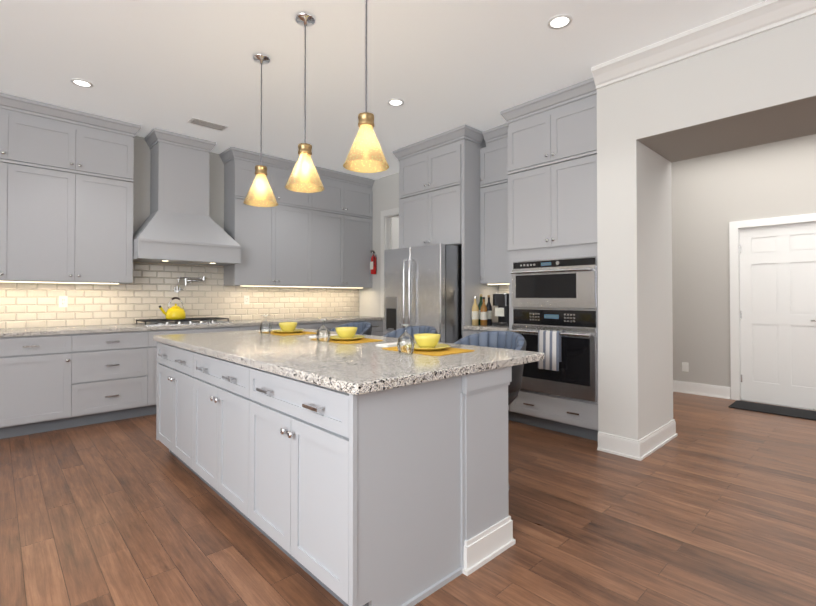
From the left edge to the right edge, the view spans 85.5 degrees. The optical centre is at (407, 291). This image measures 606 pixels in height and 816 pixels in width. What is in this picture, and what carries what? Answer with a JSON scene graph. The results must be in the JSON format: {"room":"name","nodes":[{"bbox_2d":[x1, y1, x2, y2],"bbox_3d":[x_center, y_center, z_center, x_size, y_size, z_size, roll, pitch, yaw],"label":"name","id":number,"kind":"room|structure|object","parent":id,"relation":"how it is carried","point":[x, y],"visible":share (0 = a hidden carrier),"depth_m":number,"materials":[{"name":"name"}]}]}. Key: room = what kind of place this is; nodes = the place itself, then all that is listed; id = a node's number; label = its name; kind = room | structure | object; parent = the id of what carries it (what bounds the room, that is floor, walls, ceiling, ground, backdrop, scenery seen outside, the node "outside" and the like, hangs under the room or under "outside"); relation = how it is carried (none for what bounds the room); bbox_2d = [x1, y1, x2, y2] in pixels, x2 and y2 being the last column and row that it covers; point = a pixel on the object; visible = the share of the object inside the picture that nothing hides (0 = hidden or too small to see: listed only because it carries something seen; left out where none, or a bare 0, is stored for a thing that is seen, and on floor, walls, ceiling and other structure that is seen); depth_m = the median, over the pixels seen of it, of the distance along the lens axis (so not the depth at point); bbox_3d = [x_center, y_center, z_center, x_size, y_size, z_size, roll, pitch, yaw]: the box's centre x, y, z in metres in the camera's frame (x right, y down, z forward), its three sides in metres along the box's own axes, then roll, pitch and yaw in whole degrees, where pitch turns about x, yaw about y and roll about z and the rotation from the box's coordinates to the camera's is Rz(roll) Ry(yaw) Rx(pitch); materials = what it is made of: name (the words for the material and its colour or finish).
{"room":"kitchen","nodes":[
{"label":"kitchen","id":0,"kind":"room"},
{"bbox_2d":[3,135,398,328],"bbox_3d":[-2.427,-0.233,5.665,9.300,3.050,0.120,1,-1,-43],"label":"wall","id":1,"kind":"structure","parent":0,"point":[141,182],"depth_m":5.07,"materials":[{"name":"white paint"}]},
{"bbox_2d":[0,92,19,281],"bbox_3d":[-3.920,-0.938,3.952,0.605,1.676,0.348,1,-1,-43],"label":"upper cabinet","id":2,"kind":"object","parent":1,"relation":"attached to","point":[9,105],"depth_m":4.00,"materials":[{"name":"grey wood"}]},
{"bbox_2d":[16,97,135,283],"bbox_3d":[-3.403,-0.932,4.436,1.044,1.676,0.348,1,-1,-43],"label":"upper cabinet","id":3,"kind":"object","parent":1,"relation":"attached to","point":[66,194],"depth_m":4.32,"materials":[{"name":"grey wood"}]},
{"bbox_2d":[0,262,358,328],"bbox_3d":[-2.697,-0.023,5.321,5.240,0.778,0.009,1,-1,-43],"label":"backsplash","id":4,"kind":"structure","parent":1,"relation":"attached to","point":[147,292],"depth_m":5.14,"materials":[{"name":"tile"}]},
{"bbox_2d":[59,296,67,306],"bbox_3d":[-3.534,0.102,4.524,0.072,0.116,0.008,1,-1,-43],"label":"electrical outlet","id":5,"kind":"object","parent":4,"relation":"attached to","point":[63,301],"visible":1,"depth_m":4.52,"materials":[{"name":"white plastic"}]},
{"bbox_2d":[174,277,204,291],"bbox_3d":[-2.619,-0.089,5.310,0.331,0.187,0.114,1,-1,-43],"label":"pot filler","id":6,"kind":"object","parent":4,"relation":"attached to","point":[177,289],"visible":1,"depth_m":5.25,"materials":[{"name":"silver metal"}]},
{"bbox_2d":[244,296,248,303],"bbox_3d":[-2.133,0.109,5.837,0.072,0.116,0.008,1,-1,-43],"label":"electrical outlet","id":7,"kind":"object","parent":4,"relation":"attached to","point":[246,299],"visible":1,"depth_m":5.83,"materials":[{"name":"white plastic"}]},
{"bbox_2d":[133,128,240,265],"bbox_3d":[-2.558,-1.046,5.084,1.063,1.436,0.560,1,-1,-43],"label":"range hood","id":8,"kind":"object","parent":1,"relation":"attached to","point":[179,225],"visible":0.96,"depth_m":4.95,"materials":[{"name":"grey"}]},
{"bbox_2d":[223,146,318,285],"bbox_3d":[-1.825,-0.913,5.915,1.133,1.676,0.348,1,-1,-43],"label":"upper cabinet","id":9,"kind":"object","parent":1,"relation":"attached to","point":[279,244],"depth_m":5.72,"materials":[{"name":"grey wood"}]},
{"bbox_2d":[303,167,373,287],"bbox_3d":[-1.084,-0.904,6.610,1.134,1.676,0.348,1,-1,-43],"label":"upper cabinet","id":10,"kind":"object","parent":1,"relation":"attached to","point":[323,239],"depth_m":6.51,"materials":[{"name":"grey wood"}]},
{"bbox_2d":[0,0,764,178],"bbox_3d":[0.793,-1.832,2.248,9.300,0.060,9.800,1,-1,-43],"label":"ceiling","id":11,"kind":"structure","parent":0,"point":[438,66],"depth_m":3.38,"materials":[{"name":"white paint"}]},
{"bbox_2d":[71,78,92,87],"bbox_3d":[-2.780,-1.778,3.765,0.156,0.008,0.156,1,-1,-43],"label":"recessed light","id":12,"kind":"object","parent":11,"relation":"in","point":[82,82],"visible":1,"depth_m":3.76,"materials":[{"name":"white"}]},
{"bbox_2d":[187,117,227,130],"bbox_3d":[-2.114,-1.765,4.663,0.360,0.012,0.170,1,-1,-43],"label":"ceiling vent","id":13,"kind":"object","parent":11,"relation":"in","point":[205,123],"visible":0.98,"depth_m":4.64,"materials":[{"name":"white metal"}]},
{"bbox_2d":[243,52,277,206],"bbox_3d":[-1.116,-1.227,3.357,0.254,1.119,0.254,1,-1,-43],"label":"pendant light","id":14,"kind":"object","parent":11,"relation":"hanging from","point":[260,186],"visible":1,"depth_m":3.32,"materials":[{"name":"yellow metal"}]},
{"bbox_2d":[285,11,324,192],"bbox_3d":[-0.672,-1.233,2.883,0.254,1.119,0.254,1,-1,-43],"label":"pendant light","id":15,"kind":"object","parent":11,"relation":"hanging from","point":[304,170],"visible":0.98,"depth_m":2.84,"materials":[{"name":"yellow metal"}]},
{"bbox_2d":[343,0,388,172],"bbox_3d":[-0.227,-1.239,2.408,0.254,1.119,0.254,1,-1,-43],"label":"pendant light","id":16,"kind":"object","parent":11,"relation":"hanging from","point":[366,146],"visible":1,"depth_m":2.36,"materials":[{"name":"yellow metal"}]},
{"bbox_2d":[387,98,403,105],"bbox_3d":[-0.115,-1.773,4.138,0.156,0.008,0.156,1,-1,-43],"label":"recessed light","id":17,"kind":"object","parent":11,"relation":"in","point":[395,102],"visible":1,"depth_m":4.13,"materials":[{"name":"white"}]},
{"bbox_2d":[547,14,571,28],"bbox_3d":[1.006,-1.788,2.927,0.156,0.008,0.156,1,-1,-43],"label":"recessed light","id":18,"kind":"object","parent":11,"relation":"in","point":[560,21],"visible":1,"depth_m":2.92,"materials":[{"name":"white"}]},
{"bbox_2d":[0,392,815,605],"bbox_3d":[0.793,1.278,2.209,9.300,0.060,9.800,1,-1,-43],"label":"floor","id":19,"kind":"structure","parent":0,"point":[713,503],"depth_m":2.35,"materials":[{"name":"brown wood"}]},
{"bbox_2d":[0,336,75,438],"bbox_3d":[-3.548,0.832,4.080,0.633,0.880,0.638,1,-1,-43],"label":"base cabinet","id":20,"kind":"object","parent":19,"relation":"on","point":[56,378],"depth_m":3.90,"materials":[{"name":"grey wood"}]},
{"bbox_2d":[72,332,155,426],"bbox_3d":[-3.090,0.837,4.509,0.737,0.880,0.638,1,-1,-43],"label":"base cabinet","id":21,"kind":"object","parent":19,"relation":"on","point":[114,373],"depth_m":4.29,"materials":[{"name":"grey wood"}]},
{"bbox_2d":[0,316,383,335],"bbox_3d":[-2.477,0.384,5.079,5.236,0.040,0.653,1,-1,-43],"label":"countertop","id":22,"kind":"structure","parent":21,"relation":"on","point":[71,330],"depth_m":4.56,"materials":[{"name":"grey stone"}]},
{"bbox_2d":[133,317,232,325],"bbox_3d":[-2.550,0.337,5.036,0.920,0.051,0.510,1,-1,-43],"label":"cooktop","id":23,"kind":"object","parent":22,"relation":"in","point":[186,321],"visible":0.98,"depth_m":4.92,"materials":[{"name":"silver metal"}]},
{"bbox_2d":[158,297,185,319],"bbox_3d":[-2.639,0.184,4.941,0.279,0.250,0.208,1,-1,-43],"label":"kettle","id":24,"kind":"object","parent":23,"relation":"on","point":[175,312],"visible":1,"depth_m":4.89,"materials":[{"name":"yellow metal"}]},
{"bbox_2d":[156,328,239,408],"bbox_3d":[-2.521,0.844,5.041,0.940,0.880,0.638,1,-1,-43],"label":"base cabinet","id":25,"kind":"object","parent":19,"relation":"on","point":[174,330],"depth_m":4.76,"materials":[{"name":"grey"}]},
{"bbox_2d":[240,324,280,330],"bbox_3d":[-1.972,0.850,5.556,0.682,0.880,0.638,1,-1,-43],"label":"base cabinet","id":26,"kind":"object","parent":19,"relation":"on","point":[274,326],"depth_m":5.33,"materials":[{"name":"grey"}]},
{"bbox_2d":[296,324,342,330],"bbox_3d":[-1.445,0.857,6.050,0.879,0.880,0.638,1,-1,-43],"label":"base cabinet","id":27,"kind":"object","parent":19,"relation":"on","point":[307,326],"depth_m":5.84,"materials":[{"name":"grey"}]},
{"bbox_2d":[154,340,519,605],"bbox_3d":[-0.741,0.816,2.819,1.000,0.880,2.658,1,-1,-43],"label":"kitchen island","id":28,"kind":"object","parent":19,"relation":"on","point":[365,474],"depth_m":1.89,"materials":[{"name":"grey wood"}]},
{"bbox_2d":[153,328,543,391],"bbox_3d":[-0.631,0.357,2.928,1.270,0.040,2.670,1,-1,-43],"label":"island countertop","id":29,"kind":"structure","parent":28,"relation":"on","point":[356,367],"depth_m":2.21,"materials":[{"name":"grey stone"}]},
{"bbox_2d":[259,315,271,334],"bbox_3d":[-1.126,0.264,3.487,0.092,0.158,0.092,1,-1,-43],"label":"wine glass","id":30,"kind":"object","parent":29,"relation":"on","point":[261,326],"visible":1,"depth_m":3.51,"materials":[{"name":"clear glass"}]},
{"bbox_2d":[259,331,315,335],"bbox_3d":[-1.005,0.344,3.701,0.330,0.003,0.450,1,-1,-43],"label":"placemat","id":31,"kind":"object","parent":29,"relation":"on","point":[286,334],"visible":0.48,"depth_m":3.60,"materials":[{"name":"yellow fabric"}]},
{"bbox_2d":[272,329,303,332],"bbox_3d":[-1.005,0.332,3.701,0.264,0.021,0.264,1,-1,-43],"label":"plate","id":32,"kind":"object","parent":31,"relation":"on","point":[294,331],"visible":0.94,"depth_m":3.63,"materials":[{"name":"yellow ceramic"}]},
{"bbox_2d":[279,322,296,330],"bbox_3d":[-1.005,0.296,3.702,0.154,0.074,0.154,1,-1,-43],"label":"bowl","id":33,"kind":"object","parent":32,"relation":"on","point":[287,326],"visible":0.85,"depth_m":3.65,"materials":[{"name":"yellow ceramic"}]},
{"bbox_2d":[309,334,335,337],"bbox_3d":[-0.632,0.334,3.318,0.110,0.014,0.200,-1,-1,43],"label":"napkin","id":34,"kind":"object","parent":29,"relation":"on","point":[323,336],"visible":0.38,"depth_m":3.26,"materials":[{"name":"white"}]},
{"bbox_2d":[316,319,329,343],"bbox_3d":[-0.551,0.257,2.874,0.092,0.158,0.092,1,-1,-43],"label":"wine glass","id":35,"kind":"object","parent":29,"relation":"on","point":[325,328],"visible":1,"depth_m":2.90,"materials":[{"name":"clear glass"}]},
{"bbox_2d":[311,337,382,343],"bbox_3d":[-0.431,0.337,3.088,0.330,0.003,0.450,1,-1,-43],"label":"placemat","id":36,"kind":"object","parent":29,"relation":"on","point":[363,340],"visible":0.73,"depth_m":3.02,"materials":[{"name":"yellow fabric"}]},
{"bbox_2d":[330,335,364,340],"bbox_3d":[-0.431,0.324,3.088,0.264,0.021,0.264,1,-1,-43],"label":"plate","id":37,"kind":"object","parent":36,"relation":"on","point":[338,338],"visible":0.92,"depth_m":3.01,"materials":[{"name":"yellow ceramic"}]},
{"bbox_2d":[335,327,356,337],"bbox_3d":[-0.431,0.288,3.089,0.154,0.074,0.154,1,-1,-43],"label":"bowl","id":38,"kind":"object","parent":37,"relation":"on","point":[346,332],"visible":0.98,"depth_m":3.04,"materials":[{"name":"yellow ceramic"}]},
{"bbox_2d":[376,342,409,346],"bbox_3d":[-0.092,0.327,2.741,0.110,0.014,0.200,-1,-1,43],"label":"napkin","id":39,"kind":"object","parent":29,"relation":"on","point":[389,344],"visible":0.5,"depth_m":2.68,"materials":[{"name":"white"}]},
{"bbox_2d":[397,324,414,354],"bbox_3d":[-0.011,0.249,2.297,0.092,0.158,0.092,1,-1,-43],"label":"wine glass","id":40,"kind":"object","parent":29,"relation":"on","point":[406,334],"visible":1,"depth_m":2.32,"materials":[{"name":"clear glass"}]},
{"bbox_2d":[382,346,474,355],"bbox_3d":[0.109,0.329,2.512,0.330,0.003,0.450,1,-1,-43],"label":"placemat","id":41,"kind":"object","parent":29,"relation":"on","point":[448,351],"visible":0.62,"depth_m":2.41,"materials":[{"name":"yellow fabric"}]},
{"bbox_2d":[404,343,449,350],"bbox_3d":[0.109,0.317,2.512,0.264,0.021,0.264,1,-1,-43],"label":"plate","id":42,"kind":"object","parent":41,"relation":"on","point":[438,346],"visible":0.69,"depth_m":2.44,"materials":[{"name":"yellow ceramic"}]},
{"bbox_2d":[414,333,440,347],"bbox_3d":[0.109,0.281,2.513,0.154,0.074,0.154,1,-1,-43],"label":"bowl","id":43,"kind":"object","parent":42,"relation":"on","point":[426,340],"visible":1,"depth_m":2.46,"materials":[{"name":"yellow ceramic"}]},
{"bbox_2d":[330,322,371,334],"bbox_3d":[-0.601,0.779,4.061,0.543,0.984,0.566,1,-1,-43],"label":"bar stool","id":44,"kind":"object","parent":19,"relation":"on","point":[364,328],"visible":0.06,"depth_m":4.21,"materials":[{"name":"blue fabric"}]},
{"bbox_2d":[344,320,383,335],"bbox_3d":[-0.891,0.863,6.569,0.875,0.880,0.638,1,-1,-43],"label":"base cabinet","id":45,"kind":"object","parent":19,"relation":"on","point":[377,325],"depth_m":6.53,"materials":[{"name":"grey wood"}]},
{"bbox_2d":[383,326,437,339],"bbox_3d":[-0.040,0.771,3.463,0.543,0.984,0.566,1,-1,-43],"label":"bar stool","id":46,"kind":"object","parent":19,"relation":"on","point":[411,331],"visible":0.04,"depth_m":3.66,"materials":[{"name":"blue fabric"}]},
{"bbox_2d":[384,244,461,342],"bbox_3d":[0.321,0.398,5.170,0.955,1.775,0.910,1,-1,-43],"label":"refrigerator","id":47,"kind":"object","parent":19,"relation":"on","point":[422,285],"visible":0.52,"depth_m":4.76,"materials":[{"name":"silver metal"}]},
{"bbox_2d":[392,124,497,337],"bbox_3d":[0.449,-0.237,5.298,0.680,3.048,1.174,1,-1,-43],"label":"cabinet","id":48,"kind":"object","parent":19,"relation":"on","point":[439,188],"visible":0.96,"depth_m":4.91,"materials":[{"name":"grey wood"}]},
{"bbox_2d":[463,325,513,420],"bbox_3d":[1.002,0.820,4.699,0.674,0.920,0.556,1,-1,-43],"label":"base cabinet","id":49,"kind":"object","parent":19,"relation":"on","point":[470,330],"visible":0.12,"depth_m":4.53,"materials":[{"name":"grey wood"}]},
{"bbox_2d":[472,296,478,324],"bbox_3d":[0.723,0.204,4.754,0.074,0.312,0.075,1,-1,-43],"label":"bottle","id":50,"kind":"object","parent":49,"relation":"on","point":[475,315],"visible":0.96,"depth_m":4.72,"materials":[{"name":"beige glass"}]},
{"bbox_2d":[478,294,482,324],"bbox_3d":[0.796,0.194,4.808,0.076,0.332,0.077,1,-1,-43],"label":"bottle","id":51,"kind":"object","parent":49,"relation":"on","point":[480,305],"visible":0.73,"depth_m":4.79,"materials":[{"name":"green"}]},
{"bbox_2d":[480,297,486,324],"bbox_3d":[0.810,0.208,4.719,0.072,0.302,0.073,1,-1,-43],"label":"bottle","id":52,"kind":"object","parent":49,"relation":"on","point":[483,315],"visible":1,"depth_m":4.69,"materials":[{"name":"brown glass"}]},
{"bbox_2d":[486,295,491,324],"bbox_3d":[0.881,0.199,4.806,0.070,0.322,0.071,1,-1,-43],"label":"bottle","id":53,"kind":"object","parent":49,"relation":"on","point":[489,313],"visible":0.88,"depth_m":4.78,"materials":[{"name":"black glass"}]},
{"bbox_2d":[491,293,508,325],"bbox_3d":[1.062,0.189,4.722,0.310,0.340,0.230,1,-1,-43],"label":"coffee maker","id":54,"kind":"object","parent":49,"relation":"on","point":[501,301],"visible":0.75,"depth_m":4.64,"materials":[{"name":"black plastic"}]},
{"bbox_2d":[453,331,525,490],"bbox_3d":[0.493,0.764,2.894,0.543,0.984,0.566,1,-1,-43],"label":"bar stool","id":55,"kind":"object","parent":19,"relation":"on","point":[506,340],"visible":0.1,"depth_m":2.99,"materials":[{"name":"blue fabric"}]},
{"bbox_2d":[500,77,597,440],"bbox_3d":[1.484,-0.251,4.194,0.680,3.048,0.980,1,-1,-43],"label":"tall cabinet","id":56,"kind":"object","parent":19,"relation":"on","point":[552,175],"visible":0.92,"depth_m":3.96,"materials":[{"name":"grey wood"}]},
{"bbox_2d":[510,257,597,401],"bbox_3d":[1.465,0.317,4.119,0.664,1.208,0.804,1,-1,-43],"label":"wall oven","id":57,"kind":"object","parent":56,"relation":"in","point":[556,295],"visible":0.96,"depth_m":3.85,"materials":[{"name":"silver metal"}]},
{"bbox_2d":[538,330,560,370],"bbox_3d":[1.243,0.514,3.881,0.047,0.340,0.200,1,-1,-43],"label":"hanging towel","id":58,"kind":"object","parent":57,"relation":"hanging from","point":[549,344],"visible":0.88,"depth_m":3.85,"materials":[{"name":"fabric"}]},
{"bbox_2d":[728,400,815,420],"bbox_3d":[3.977,1.274,4.734,0.440,0.012,0.810,1,-1,-43],"label":"door mat","id":59,"kind":"object","parent":19,"relation":"on","point":[779,410],"visible":1,"depth_m":4.75,"materials":[{"name":"black"}]},
{"bbox_2d":[359,14,815,439],"bbox_3d":[2.171,-0.261,3.485,0.830,3.050,9.350,1,-1,-43],"label":"wall","id":60,"kind":"structure","parent":0,"point":[750,91],"depth_m":3.40,"materials":[{"name":"white paint"}]},
{"bbox_2d":[370,251,376,273],"bbox_3d":[-0.528,-0.448,6.761,0.111,0.357,0.095,1,-1,-43],"label":"fire extinguisher","id":61,"kind":"object","parent":60,"relation":"attached to","point":[373,265],"visible":1,"depth_m":6.74,"materials":[{"name":"red metal"}]},
{"bbox_2d":[381,207,398,331],"bbox_3d":[-0.045,0.038,6.373,0.110,2.525,0.970,1,-1,-43],"label":"door frame","id":62,"kind":"structure","parent":60,"relation":"attached to","point":[386,215],"depth_m":6.65,"materials":[{"name":"white wood"}]},
{"bbox_2d":[390,218,398,249],"bbox_3d":[0.058,0.091,6.905,0.784,2.417,0.052,1,-1,-35],"label":"door leaf","id":63,"kind":"structure","parent":60,"relation":"in","point":[394,233],"depth_m":6.70,"materials":[{"name":"white wood"}]},
{"bbox_2d":[480,123,508,284],"bbox_3d":[1.105,-0.922,4.818,0.390,1.690,0.556,1,-1,-43],"label":"upper cabinet","id":64,"kind":"object","parent":60,"relation":"attached to","point":[494,260],"visible":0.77,"depth_m":4.78,"materials":[{"name":"grey wood"}]},
{"bbox_2d":[498,284,508,292],"bbox_3d":[1.246,0.137,4.936,0.009,0.448,0.558,1,-1,-43],"label":"backsplash","id":65,"kind":"structure","parent":60,"relation":"attached to","point":[503,288],"depth_m":5.09,"materials":[{"name":"tile"}]},
{"bbox_2d":[597,431,634,458],"bbox_3d":[1.616,1.192,3.433,0.026,0.142,0.280,1,-1,-43],"label":"baseboard","id":66,"kind":"structure","parent":60,"relation":"attached to","point":[609,443],"depth_m":3.43,"materials":[{"name":"white wood"}]},
{"bbox_2d":[635,419,677,460],"bbox_3d":[2.033,1.194,3.587,0.846,0.142,0.026,1,-1,-43],"label":"baseboard","id":67,"kind":"structure","parent":60,"relation":"attached to","point":[647,445],"depth_m":3.52,"materials":[{"name":"white wood"}]},
{"bbox_2d":[591,0,815,88],"bbox_3d":[3.262,-1.737,1.662,0.097,0.145,5.170,1,-1,-43],"label":"crown molding","id":68,"kind":"structure","parent":60,"relation":"attached to","point":[761,17],"depth_m":2.99,"materials":[{"name":"white wood"}]},
{"bbox_2d":[671,134,815,386],"bbox_3d":[4.028,-0.239,5.225,0.120,3.050,9.350,1,-1,-43],"label":"wall","id":69,"kind":"structure","parent":0,"point":[713,195],"depth_m":5.41,"materials":[{"name":"grey paint"}]},
{"bbox_2d":[682,362,688,371],"bbox_3d":[3.541,0.962,5.637,0.007,0.116,0.072,1,-1,-43],"label":"electrical outlet","id":70,"kind":"object","parent":69,"relation":"attached to","point":[685,367],"visible":1,"depth_m":5.63,"materials":[{"name":"white plastic"}]},
{"bbox_2d":[673,380,730,398],"bbox_3d":[3.413,1.222,5.757,0.026,0.142,1.305,1,-1,-43],"label":"baseboard","id":71,"kind":"structure","parent":69,"relation":"attached to","point":[724,392],"depth_m":5.49,"materials":[{"name":"white wood"}]},
{"bbox_2d":[729,213,815,410],"bbox_3d":[4.247,0.221,4.972,0.140,2.125,0.990,1,-1,-43],"label":"door frame","id":72,"kind":"structure","parent":69,"relation":"attached to","point":[735,227],"depth_m":5.24,"materials":[{"name":"white wood"}]},
{"bbox_2d":[739,222,815,409],"bbox_3d":[4.220,0.261,4.948,0.100,2.028,0.814,1,-1,-43],"label":"hall door","id":73,"kind":"structure","parent":69,"relation":"in","point":[778,312],"depth_m":4.99,"materials":[{"name":"white wood"}]}
]}

